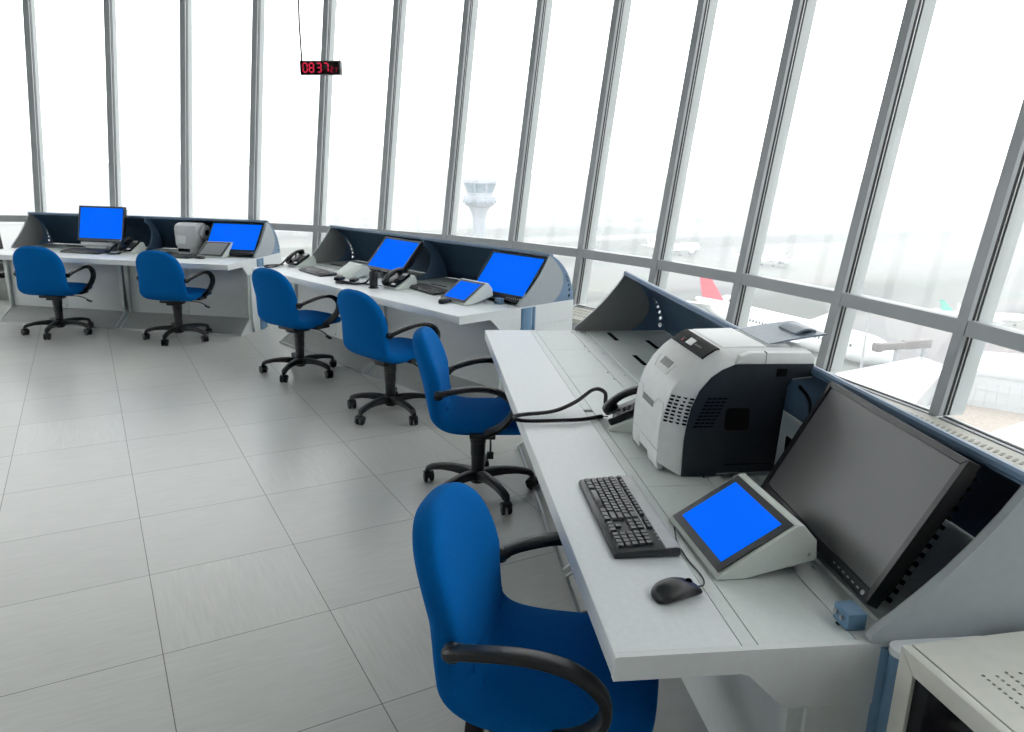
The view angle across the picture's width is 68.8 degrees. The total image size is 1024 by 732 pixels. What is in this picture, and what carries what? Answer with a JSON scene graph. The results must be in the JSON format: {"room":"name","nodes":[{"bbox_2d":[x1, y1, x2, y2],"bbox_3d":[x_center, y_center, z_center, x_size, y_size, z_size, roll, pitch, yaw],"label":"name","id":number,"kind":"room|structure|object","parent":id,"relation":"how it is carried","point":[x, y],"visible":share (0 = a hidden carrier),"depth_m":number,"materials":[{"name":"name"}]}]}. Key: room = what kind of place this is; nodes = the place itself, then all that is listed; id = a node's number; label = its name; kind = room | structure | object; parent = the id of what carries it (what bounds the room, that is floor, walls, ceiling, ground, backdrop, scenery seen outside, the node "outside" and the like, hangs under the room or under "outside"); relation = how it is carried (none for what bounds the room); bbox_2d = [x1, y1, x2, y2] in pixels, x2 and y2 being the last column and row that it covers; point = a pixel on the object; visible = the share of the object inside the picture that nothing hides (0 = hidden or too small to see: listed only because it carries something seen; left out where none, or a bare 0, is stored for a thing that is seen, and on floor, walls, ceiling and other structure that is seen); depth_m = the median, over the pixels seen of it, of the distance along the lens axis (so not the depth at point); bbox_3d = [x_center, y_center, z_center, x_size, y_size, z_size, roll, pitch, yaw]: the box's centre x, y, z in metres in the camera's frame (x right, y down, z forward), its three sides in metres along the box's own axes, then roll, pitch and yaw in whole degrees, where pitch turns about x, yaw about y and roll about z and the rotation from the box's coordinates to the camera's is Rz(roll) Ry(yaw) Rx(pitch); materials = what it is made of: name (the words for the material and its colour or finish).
{"room":"airport control tower","nodes":[
{"label":"airport control tower","id":0,"kind":"room"},
{"bbox_2d":[0,300,574,731],"bbox_3d":[-5.153,1.189,2.250,15.453,0.300,15.454,-7,17,-29],"label":"floor","id":1,"kind":"structure","parent":0,"point":[193,538],"depth_m":3.48,"materials":[{"name":"tile"}]},
{"bbox_2d":[0,235,8,295],"bbox_3d":[-5.842,-1.063,8.446,0.562,0.863,0.562,9,17,27],"label":"chair","id":2,"kind":"object","parent":1,"relation":"on","point":[2,273],"visible":0.1,"depth_m":8.64,"materials":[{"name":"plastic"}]},
{"bbox_2d":[13,246,95,339],"bbox_3d":[-4.500,-0.758,7.368,0.672,0.897,0.651,1,15,-2],"label":"office chair","id":3,"kind":"object","parent":1,"relation":"on","point":[40,271],"visible":1,"depth_m":7.14,"materials":[{"name":"blue fabric"}]},
{"bbox_2d":[0,212,280,336],"bbox_3d":[-4.016,-1.007,7.930,2.826,1.117,1.137,4,15,8],"label":"console desk","id":4,"kind":"object","parent":1,"relation":"on","point":[232,311],"visible":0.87,"depth_m":7.86,"materials":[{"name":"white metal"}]},
{"bbox_2d":[60,248,108,253],"bbox_3d":[-4.458,-1.199,7.797,0.460,0.034,0.162,5,15,12],"label":"keyboard","id":5,"kind":"object","parent":4,"relation":"on","point":[68,250],"visible":1,"depth_m":7.75,"materials":[{"name":"black plastic"}]},
{"bbox_2d":[77,205,127,250],"bbox_3d":[-4.394,-1.470,8.025,0.535,0.478,0.186,4,15,8],"label":"computer monitor","id":6,"kind":"object","parent":4,"relation":"on","point":[104,225],"visible":0.92,"depth_m":8.00,"materials":[{"name":"black"}]},
{"bbox_2d":[0,250,239,269],"bbox_3d":[-4.075,-1.065,7.492,2.761,0.052,0.310,4,15,8],"label":"countertop","id":7,"kind":"structure","parent":4,"relation":"on","point":[4,255],"depth_m":7.36,"materials":[{"name":"white laminate"}]},
{"bbox_2d":[107,237,145,254],"bbox_3d":[-4.087,-1.265,7.847,0.203,0.153,0.439,5,15,12],"label":"desk telephone","id":8,"kind":"object","parent":4,"relation":"on","point":[127,245],"visible":1,"depth_m":7.90,"materials":[{"name":"black plastic"}]},
{"bbox_2d":[168,253,195,258],"bbox_3d":[-3.466,-1.127,7.617,0.460,0.034,0.162,4,15,8],"label":"keyboard","id":9,"kind":"object","parent":4,"relation":"on","point":[176,255],"visible":0.52,"depth_m":7.55,"materials":[{"name":"black plastic"}]},
{"bbox_2d":[174,222,209,253],"bbox_3d":[-3.410,-1.367,7.979,0.310,0.315,0.267,6,15,18],"label":"printer","id":10,"kind":"object","parent":4,"relation":"on","point":[190,237],"visible":0.94,"depth_m":7.89,"materials":[{"name":"white plastic"}]},
{"bbox_2d":[194,255,204,258],"bbox_3d":[-3.208,-1.117,7.593,0.260,0.037,0.066,13,19,37],"label":"computer mouse","id":11,"kind":"object","parent":4,"relation":"on","point":[196,256],"visible":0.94,"depth_m":7.52,"materials":[{"name":"black plastic"}]},
{"bbox_2d":[197,241,232,257],"bbox_3d":[-3.072,-1.210,7.755,0.302,0.142,0.269,4,15,10],"label":"panel","id":12,"kind":"object","parent":4,"relation":"on","point":[211,249],"visible":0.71,"depth_m":7.71,"materials":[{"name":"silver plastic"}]},
{"bbox_2d":[206,222,263,256],"bbox_3d":[-2.912,-1.330,7.836,0.580,0.328,0.288,4,15,8],"label":"computer monitor","id":13,"kind":"object","parent":4,"relation":"on","point":[245,237],"visible":0.91,"depth_m":7.83,"materials":[{"name":"black"}]},
{"bbox_2d":[136,250,214,345],"bbox_3d":[-3.261,-0.696,7.251,0.672,0.897,0.651,4,15,8],"label":"office chair","id":14,"kind":"object","parent":1,"relation":"on","point":[160,276],"visible":1,"depth_m":7.03,"materials":[{"name":"blue fabric"}]},
{"bbox_2d":[252,267,340,382],"bbox_3d":[-1.754,-0.380,6.167,0.658,0.909,0.675,11,18,33],"label":"office chair","id":15,"kind":"object","parent":1,"relation":"on","point":[276,299],"visible":0.97,"depth_m":5.97,"materials":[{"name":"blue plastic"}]},
{"bbox_2d":[337,289,439,424],"bbox_3d":[-0.852,-0.102,5.183,0.660,0.915,0.646,15,20,41],"label":"office chair","id":16,"kind":"object","parent":1,"relation":"on","point":[365,333],"visible":0.89,"depth_m":4.99,"materials":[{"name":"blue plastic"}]},
{"bbox_2d":[252,225,573,397],"bbox_3d":[-0.989,-0.530,6.401,1.137,1.117,3.038,-13,20,-43],"label":"console desk","id":17,"kind":"object","parent":1,"relation":"on","point":[548,304],"visible":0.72,"depth_m":5.99,"materials":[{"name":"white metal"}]},
{"bbox_2d":[263,249,315,267],"bbox_3d":[-2.120,-1.023,7.114,0.491,0.153,0.206,-12,20,-41],"label":"desk telephone","id":18,"kind":"object","parent":17,"relation":"on","point":[301,259],"visible":1,"depth_m":7.15,"materials":[{"name":"black plastic"}]},
{"bbox_2d":[299,266,336,276],"bbox_3d":[-1.752,-0.854,6.741,0.162,0.034,0.460,-10,19,-37],"label":"keyboard","id":19,"kind":"object","parent":17,"relation":"on","point":[316,271],"visible":1,"depth_m":6.67,"materials":[{"name":"black plastic"}]},
{"bbox_2d":[334,275,344,280],"bbox_3d":[-1.470,-0.754,6.374,0.066,0.037,0.121,5,15,15],"label":"computer mouse","id":20,"kind":"object","parent":17,"relation":"on","point":[339,277],"visible":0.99,"depth_m":6.33,"materials":[{"name":"black plastic"}]},
{"bbox_2d":[336,262,369,278],"bbox_3d":[-1.415,-0.851,6.617,0.202,0.106,0.302,-10,19,-37],"label":"wedge","id":21,"kind":"object","parent":17,"relation":"on","point":[351,269],"visible":0.91,"depth_m":6.55,"materials":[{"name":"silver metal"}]},
{"bbox_2d":[349,277,358,281],"bbox_3d":[-1.330,-0.732,6.304,0.066,0.037,0.121,3,15,5],"label":"computer mouse","id":22,"kind":"object","parent":17,"relation":"on","point":[352,279],"visible":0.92,"depth_m":6.26,"materials":[{"name":"black plastic"}]},
{"bbox_2d":[253,265,488,323],"bbox_3d":[-1.282,-0.624,6.079,0.310,0.052,2.973,-13,20,-43],"label":"countertop","id":23,"kind":"structure","parent":17,"relation":"on","point":[409,302],"depth_m":5.60,"materials":[{"name":"white laminate"}]},
{"bbox_2d":[368,271,378,288],"bbox_3d":[-1.108,-0.690,5.982,0.084,0.132,0.084,-7,17,-29],"label":"holder","id":24,"kind":"object","parent":17,"relation":"on","point":[373,275],"visible":1,"depth_m":5.96,"materials":[{"name":"black plastic"}]},
{"bbox_2d":[335,267,416,289],"bbox_3d":[-1.111,-0.737,6.122,0.688,0.153,0.260,7,16,21],"label":"desk telephone","id":25,"kind":"object","parent":17,"relation":"on","point":[400,280],"visible":0.88,"depth_m":6.01,"materials":[{"name":"black plastic"}]},
{"bbox_2d":[366,236,423,275],"bbox_3d":[-1.039,-0.914,6.595,0.267,0.401,0.560,-12,20,-41],"label":"computer monitor","id":26,"kind":"object","parent":17,"relation":"on","point":[392,253],"visible":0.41,"depth_m":6.55,"materials":[{"name":"black"}]},
{"bbox_2d":[409,282,447,294],"bbox_3d":[-0.670,-0.618,5.944,0.162,0.034,0.460,-9,18,-35],"label":"keyboard","id":27,"kind":"object","parent":17,"relation":"on","point":[426,288],"visible":0.91,"depth_m":5.87,"materials":[{"name":"black plastic"}]},
{"bbox_2d":[438,297,450,303],"bbox_3d":[-0.486,-0.493,5.475,0.095,0.037,0.241,1,15,-1],"label":"computer mouse","id":28,"kind":"object","parent":17,"relation":"on","point":[443,300],"visible":0.96,"depth_m":5.38,"materials":[{"name":"black plastic"}]},
{"bbox_2d":[439,278,492,304],"bbox_3d":[-0.339,-0.551,5.508,0.269,0.142,0.302,-12,20,-41],"label":"panel","id":29,"kind":"object","parent":17,"relation":"on","point":[465,291],"visible":0.98,"depth_m":5.45,"materials":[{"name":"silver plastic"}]},
{"bbox_2d":[494,297,503,303],"bbox_3d":[-0.096,-0.472,5.434,0.052,0.040,0.056,-13,20,-43],"label":"junction box","id":30,"kind":"object","parent":17,"relation":"on","point":[498,300],"visible":1,"depth_m":5.42,"materials":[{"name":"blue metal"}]},
{"bbox_2d":[475,250,547,304],"bbox_3d":[-0.029,-0.665,5.584,0.294,0.335,0.580,-13,20,-43],"label":"computer monitor","id":31,"kind":"object","parent":17,"relation":"on","point":[510,275],"visible":0.93,"depth_m":5.54,"materials":[{"name":"black"}]},
{"bbox_2d":[413,326,538,514],"bbox_3d":[-0.178,0.246,3.958,0.672,0.897,0.659,2,15,0],"label":"office chair","id":32,"kind":"object","parent":1,"relation":"on","point":[482,419],"visible":0.81,"depth_m":3.80,"materials":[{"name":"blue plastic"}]},
{"bbox_2d":[412,482,658,731],"bbox_3d":[0.090,0.780,1.971,0.682,0.887,0.651,5,15,12],"label":"office chair","id":33,"kind":"object","parent":1,"relation":"on","point":[502,664],"visible":0.82,"depth_m":1.82,"materials":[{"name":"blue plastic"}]},
{"bbox_2d":[485,271,1023,731],"bbox_3d":[0.581,0.366,3.138,1.137,1.117,3.189,0,15,-7],"label":"console desk","id":34,"kind":"object","parent":1,"relation":"on","point":[766,652],"visible":0.66,"depth_m":1.83,"materials":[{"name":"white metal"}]},
{"bbox_2d":[511,385,637,432],"bbox_3d":[0.306,0.133,2.949,0.590,0.155,0.281,4,15,9],"label":"desk telephone","id":35,"kind":"object","parent":34,"relation":"on","point":[620,417],"visible":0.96,"depth_m":2.90,"materials":[{"name":"black plastic"}]},
{"bbox_2d":[485,331,756,672],"bbox_3d":[0.174,0.209,3.046,0.310,0.052,3.124,0,15,-7],"label":"countertop","id":36,"kind":"structure","parent":34,"relation":"on","point":[624,615],"depth_m":2.03,"materials":[{"name":"white laminate"}]},
{"bbox_2d":[579,475,680,558],"bbox_3d":[0.319,0.412,2.116,0.174,0.034,0.465,0,15,-6],"label":"keyboard","id":37,"kind":"object","parent":34,"relation":"on","point":[630,525],"visible":1,"depth_m":2.05,"materials":[{"name":"black plastic"}]},
{"bbox_2d":[651,526,704,603],"bbox_3d":[0.428,0.482,1.852,0.112,0.038,0.385,7,16,19],"label":"computer mouse","id":38,"kind":"object","parent":34,"relation":"on","point":[671,589],"visible":0.98,"depth_m":1.71,"materials":[{"name":"black plastic"}]},
{"bbox_2d":[632,320,826,476],"bbox_3d":[0.734,0.088,2.539,0.544,0.462,0.384,0,15,-7],"label":"printer","id":39,"kind":"object","parent":34,"relation":"on","point":[709,401],"visible":0.94,"depth_m":2.40,"materials":[{"name":"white plastic"}]},
{"bbox_2d":[632,424,662,468],"bbox_3d":[0.468,0.274,2.590,0.024,0.060,0.286,0,15,-7],"label":"paper tray","id":40,"kind":"object","parent":39,"relation":"on","point":[655,454],"depth_m":2.53,"materials":[{"name":"white plastic"}]},
{"bbox_2d":[739,320,826,343],"bbox_3d":[0.910,-0.115,2.532,0.195,0.039,0.235,0,15,-7],"label":"tray","id":41,"kind":"object","parent":39,"relation":"on","point":[783,332],"depth_m":2.50,"materials":[{"name":"grey plastic"}]},
{"bbox_2d":[669,473,816,579],"bbox_3d":[0.594,0.409,1.955,0.255,0.135,0.324,-1,15,-9],"label":"panel","id":42,"kind":"object","parent":34,"relation":"on","point":[737,529],"visible":1,"depth_m":1.88,"materials":[{"name":"silver metal"}]},
{"bbox_2d":[833,600,867,630],"bbox_3d":[0.736,0.546,1.637,0.052,0.040,0.056,0,15,-7],"label":"junction box","id":43,"kind":"object","parent":34,"relation":"on","point":[849,614],"visible":1,"depth_m":1.62,"materials":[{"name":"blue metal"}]},
{"bbox_2d":[760,381,979,608],"bbox_3d":[0.881,0.294,1.929,0.222,0.358,0.620,0,15,-4],"label":"computer monitor","id":44,"kind":"object","parent":34,"relation":"on","point":[873,490],"visible":0.98,"depth_m":1.82,"materials":[{"name":"black plastic"}]},
{"bbox_2d":[875,636,976,731],"bbox_3d":[0.893,0.949,1.657,0.236,0.757,0.052,0,15,-7],"label":"end column","id":45,"kind":"structure","parent":1,"relation":"on","point":[895,646],"depth_m":1.57,"materials":[{"name":"metal"}]},
{"bbox_2d":[886,631,1023,731],"bbox_3d":[1.113,1.011,1.377,0.599,0.791,0.600,-2,15,-12],"label":"base cabinet","id":46,"kind":"object","parent":1,"relation":"on","point":[971,684],"visible":1,"depth_m":1.44,"materials":[{"name":"beige metal"}]},
{"bbox_2d":[573,305,1023,448],"bbox_3d":[-5.147,0.974,2.193,15.633,0.745,15.634,-7,17,-29],"label":"wall","id":47,"kind":"structure","parent":0,"point":[573,305],"depth_m":4.07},
{"bbox_2d":[0,215,26,221],"bbox_3d":[-6.472,-3.640,9.229,1.010,4.570,0.857,-1,15,-10],"label":"window","id":48,"kind":"structure","parent":47,"relation":"in","point":[3,218],"depth_m":9.38,"materials":[{"name":"silver metal"}]},
{"bbox_2d":[22,0,47,233],"bbox_3d":[-5.521,-3.645,9.338,1.010,4.570,0.857,1,15,-3],"label":"window","id":49,"kind":"structure","parent":47,"relation":"in","point":[29,17],"depth_m":9.32,"materials":[{"name":"silver metal"}]},
{"bbox_2d":[103,0,121,206],"bbox_3d":[-4.564,-3.622,9.339,1.010,4.570,0.857,2,15,3],"label":"window","id":50,"kind":"structure","parent":47,"relation":"in","point":[110,31],"depth_m":9.36,"materials":[{"name":"silver metal"}]},
{"bbox_2d":[180,0,192,217],"bbox_3d":[-3.615,-3.569,9.230,1.010,4.570,0.857,4,15,10],"label":"window","id":51,"kind":"structure","parent":47,"relation":"in","point":[186,148],"depth_m":9.31,"materials":[{"name":"silver metal"}]},
{"bbox_2d":[248,0,312,231],"bbox_3d":[-2.686,-3.489,9.014,1.010,4.570,0.857,6,15,16],"label":"window","id":52,"kind":"structure","parent":47,"relation":"in","point":[258,6],"depth_m":9.14,"materials":[{"name":"silver metal"}]},
{"bbox_2d":[0,278,576,329],"bbox_3d":[-5.144,0.839,2.158,14.584,0.425,14.584,-7,17,-29],"label":"trim","id":53,"kind":"structure","parent":47,"relation":"attached to","point":[3,290],"depth_m":9.13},
{"bbox_2d":[312,0,376,252],"bbox_3d":[-1.790,-3.382,8.693,1.010,4.570,0.857,8,16,23],"label":"window","id":54,"kind":"structure","parent":47,"relation":"in","point":[320,228],"depth_m":8.90,"materials":[{"name":"silver metal"}]},
{"bbox_2d":[377,0,441,238],"bbox_3d":[-0.941,-3.251,8.271,1.010,4.570,0.857,10,17,29],"label":"window","id":55,"kind":"structure","parent":47,"relation":"in","point":[399,6],"depth_m":8.50,"materials":[{"name":"silver metal"}]},
{"bbox_2d":[442,0,507,277],"bbox_3d":[-0.150,-3.095,7.756,1.010,4.570,0.857,12,18,36],"label":"window","id":56,"kind":"structure","parent":47,"relation":"in","point":[470,9],"depth_m":8.04,"materials":[{"name":"silver metal"}]},
{"bbox_2d":[507,0,576,256],"bbox_3d":[0.572,-2.919,7.153,1.010,4.570,0.857,15,20,42],"label":"window","id":57,"kind":"structure","parent":47,"relation":"in","point":[543,13],"depth_m":7.48,"materials":[{"name":"silver metal"}]},
{"bbox_2d":[572,0,651,309],"bbox_3d":[1.215,-2.724,6.471,0.857,4.570,1.010,-10,19,-38],"label":"window","id":58,"kind":"structure","parent":47,"relation":"in","point":[586,253],"depth_m":6.88,"materials":[{"name":"silver metal"}]},
{"bbox_2d":[648,0,735,325],"bbox_3d":[1.743,-2.514,5.725,0.857,4.570,1.014,-7,17,-29],"label":"window","id":59,"kind":"structure","parent":47,"relation":"in","point":[662,264],"depth_m":6.16,"materials":[{"name":"silver metal"}]},
{"bbox_2d":[726,0,833,327],"bbox_3d":[2.240,-2.284,4.893,0.919,4.570,1.009,-7,17,-29],"label":"window","id":60,"kind":"structure","parent":47,"relation":"in","point":[747,278],"depth_m":5.41,"materials":[{"name":"silver metal"}]},
{"bbox_2d":[572,306,1023,469],"bbox_3d":[-5.138,0.616,2.100,15.353,0.035,15.354,-7,17,-29],"label":"trim","id":61,"kind":"structure","parent":47,"relation":"attached to","point":[576,319],"depth_m":3.80,"materials":[{"name":"metal"}]},
{"bbox_2d":[815,0,957,416],"bbox_3d":[2.586,-2.055,4.055,0.857,4.570,1.010,-3,15,-18],"label":"window","id":62,"kind":"structure","parent":47,"relation":"in","point":[847,298],"depth_m":4.60,"materials":[{"name":"silver metal"}]},
{"bbox_2d":[929,99,1023,454],"bbox_3d":[2.836,-1.814,3.162,0.857,4.570,1.010,-2,15,-12],"label":"window","id":63,"kind":"structure","parent":47,"relation":"in","point":[974,327],"depth_m":3.86,"materials":[{"name":"silver metal"}]},
{"bbox_3d":[-5.024,-3.936,0.904,17.126,0.300,17.126,-7,17,-29],"label":"ceiling","id":64,"kind":"structure","parent":0,"visible":0},
{"bbox_2d":[298,0,342,75],"bbox_3d":[-1.336,-3.361,4.972,0.314,2.679,0.055,1,15,3],"label":"clock","id":65,"kind":"object","parent":64,"relation":"hanging from","point":[306,67],"visible":1,"depth_m":5.28,"materials":[{"name":"black plastic"}]},
{"label":"outside","id":66,"kind":"structure","parent":0,"visible":0},
{"bbox_2d":[0,161,1023,373],"bbox_3d":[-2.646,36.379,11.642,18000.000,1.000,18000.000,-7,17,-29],"label":"ground","id":67,"kind":"structure","parent":66,"point":[928,237],"depth_m":628.95,"materials":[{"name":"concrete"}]},
{"bbox_2d":[462,166,496,237],"bbox_3d":[-9.394,-37.505,212.949,10.200,39.292,10.200,-7,17,-29],"label":"control tower","id":68,"kind":"structure","parent":67,"relation":"on","point":[479,198],"depth_m":207.51,"materials":[{"name":"concrete"}]},
{"bbox_2d":[642,235,700,255],"bbox_3d":[78.066,-57.789,355.766,37.100,10.200,29.283,-10,19,-38],"label":"airliner","id":69,"kind":"object","parent":67,"relation":"on","point":[678,247],"visible":0.7,"depth_m":355.14,"materials":[{"name":"metal"}]},
{"bbox_2d":[733,248,799,266],"bbox_3d":[110.364,-47.953,321.396,29.283,10.200,37.100,14,19,39],"label":"airliner","id":70,"kind":"object","parent":67,"relation":"on","point":[775,256],"visible":0.8,"depth_m":320.45,"materials":[{"name":"metal"}]},
{"bbox_2d":[688,277,893,364],"bbox_3d":[62.844,-11.198,173.306,47.347,16.492,59.987,-6,17,-27],"label":"airliner","id":71,"kind":"object","parent":67,"relation":"on","point":[711,299],"visible":0.3,"depth_m":167.47,"materials":[{"name":"metal"}]},
{"bbox_2d":[860,313,869,367],"bbox_3d":[58.046,-1.039,123.937,2.200,17.250,0.571,-7,17,-29],"label":"mast","id":72,"kind":"object","parent":67,"relation":"on","point":[865,337],"visible":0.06,"depth_m":123.14,"materials":[{"name":"metal"}]},
{"bbox_2d":[834,357,942,406],"bbox_3d":[35.941,10.319,80.563,41.823,16.250,12.695,-7,17,-29],"label":"terminal building","id":73,"kind":"structure","parent":67,"relation":"on","point":[915,380],"depth_m":84.52,"materials":[{"name":"white"}]},
{"bbox_2d":[871,338,931,361],"bbox_3d":[75.798,-1.308,146.140,13.958,7.350,1.800,-4,16,-21],"label":"bridge","id":74,"kind":"structure","parent":67,"relation":"on","point":[924,343],"depth_m":145.11,"materials":[{"name":"metal"}]},
{"bbox_2d":[926,405,1023,432],"bbox_3d":[48.583,12.372,78.972,26.363,13.700,13.737,-7,17,-29],"label":"annex building","id":75,"kind":"structure","parent":67,"relation":"on","point":[990,420],"depth_m":79.47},
{"bbox_2d":[967,351,1023,413],"bbox_3d":[61.139,8.552,87.821,21.281,17.600,16.540,-7,17,-29],"label":"building","id":76,"kind":"structure","parent":67,"relation":"on","point":[998,384],"depth_m":82.70,"materials":[{"name":"white"}]},
{"bbox_2d":[991,422,1023,446],"bbox_3d":[45.116,14.760,64.631,22.770,16.200,10.774,-7,17,-29],"label":"building","id":77,"kind":"structure","parent":67,"relation":"on","point":[1014,433],"depth_m":66.53,"materials":[{"name":"white"}]},
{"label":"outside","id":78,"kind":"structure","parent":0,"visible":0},
{"bbox_2d":[935,300,1023,325],"bbox_3d":[124.733,-13.971,198.004,23.002,6.324,18.156,3,15,5],"label":"airliner","id":79,"kind":"object","parent":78,"point":[999,318],"visible":0.44,"depth_m":196.85,"materials":[{"name":"metal"}]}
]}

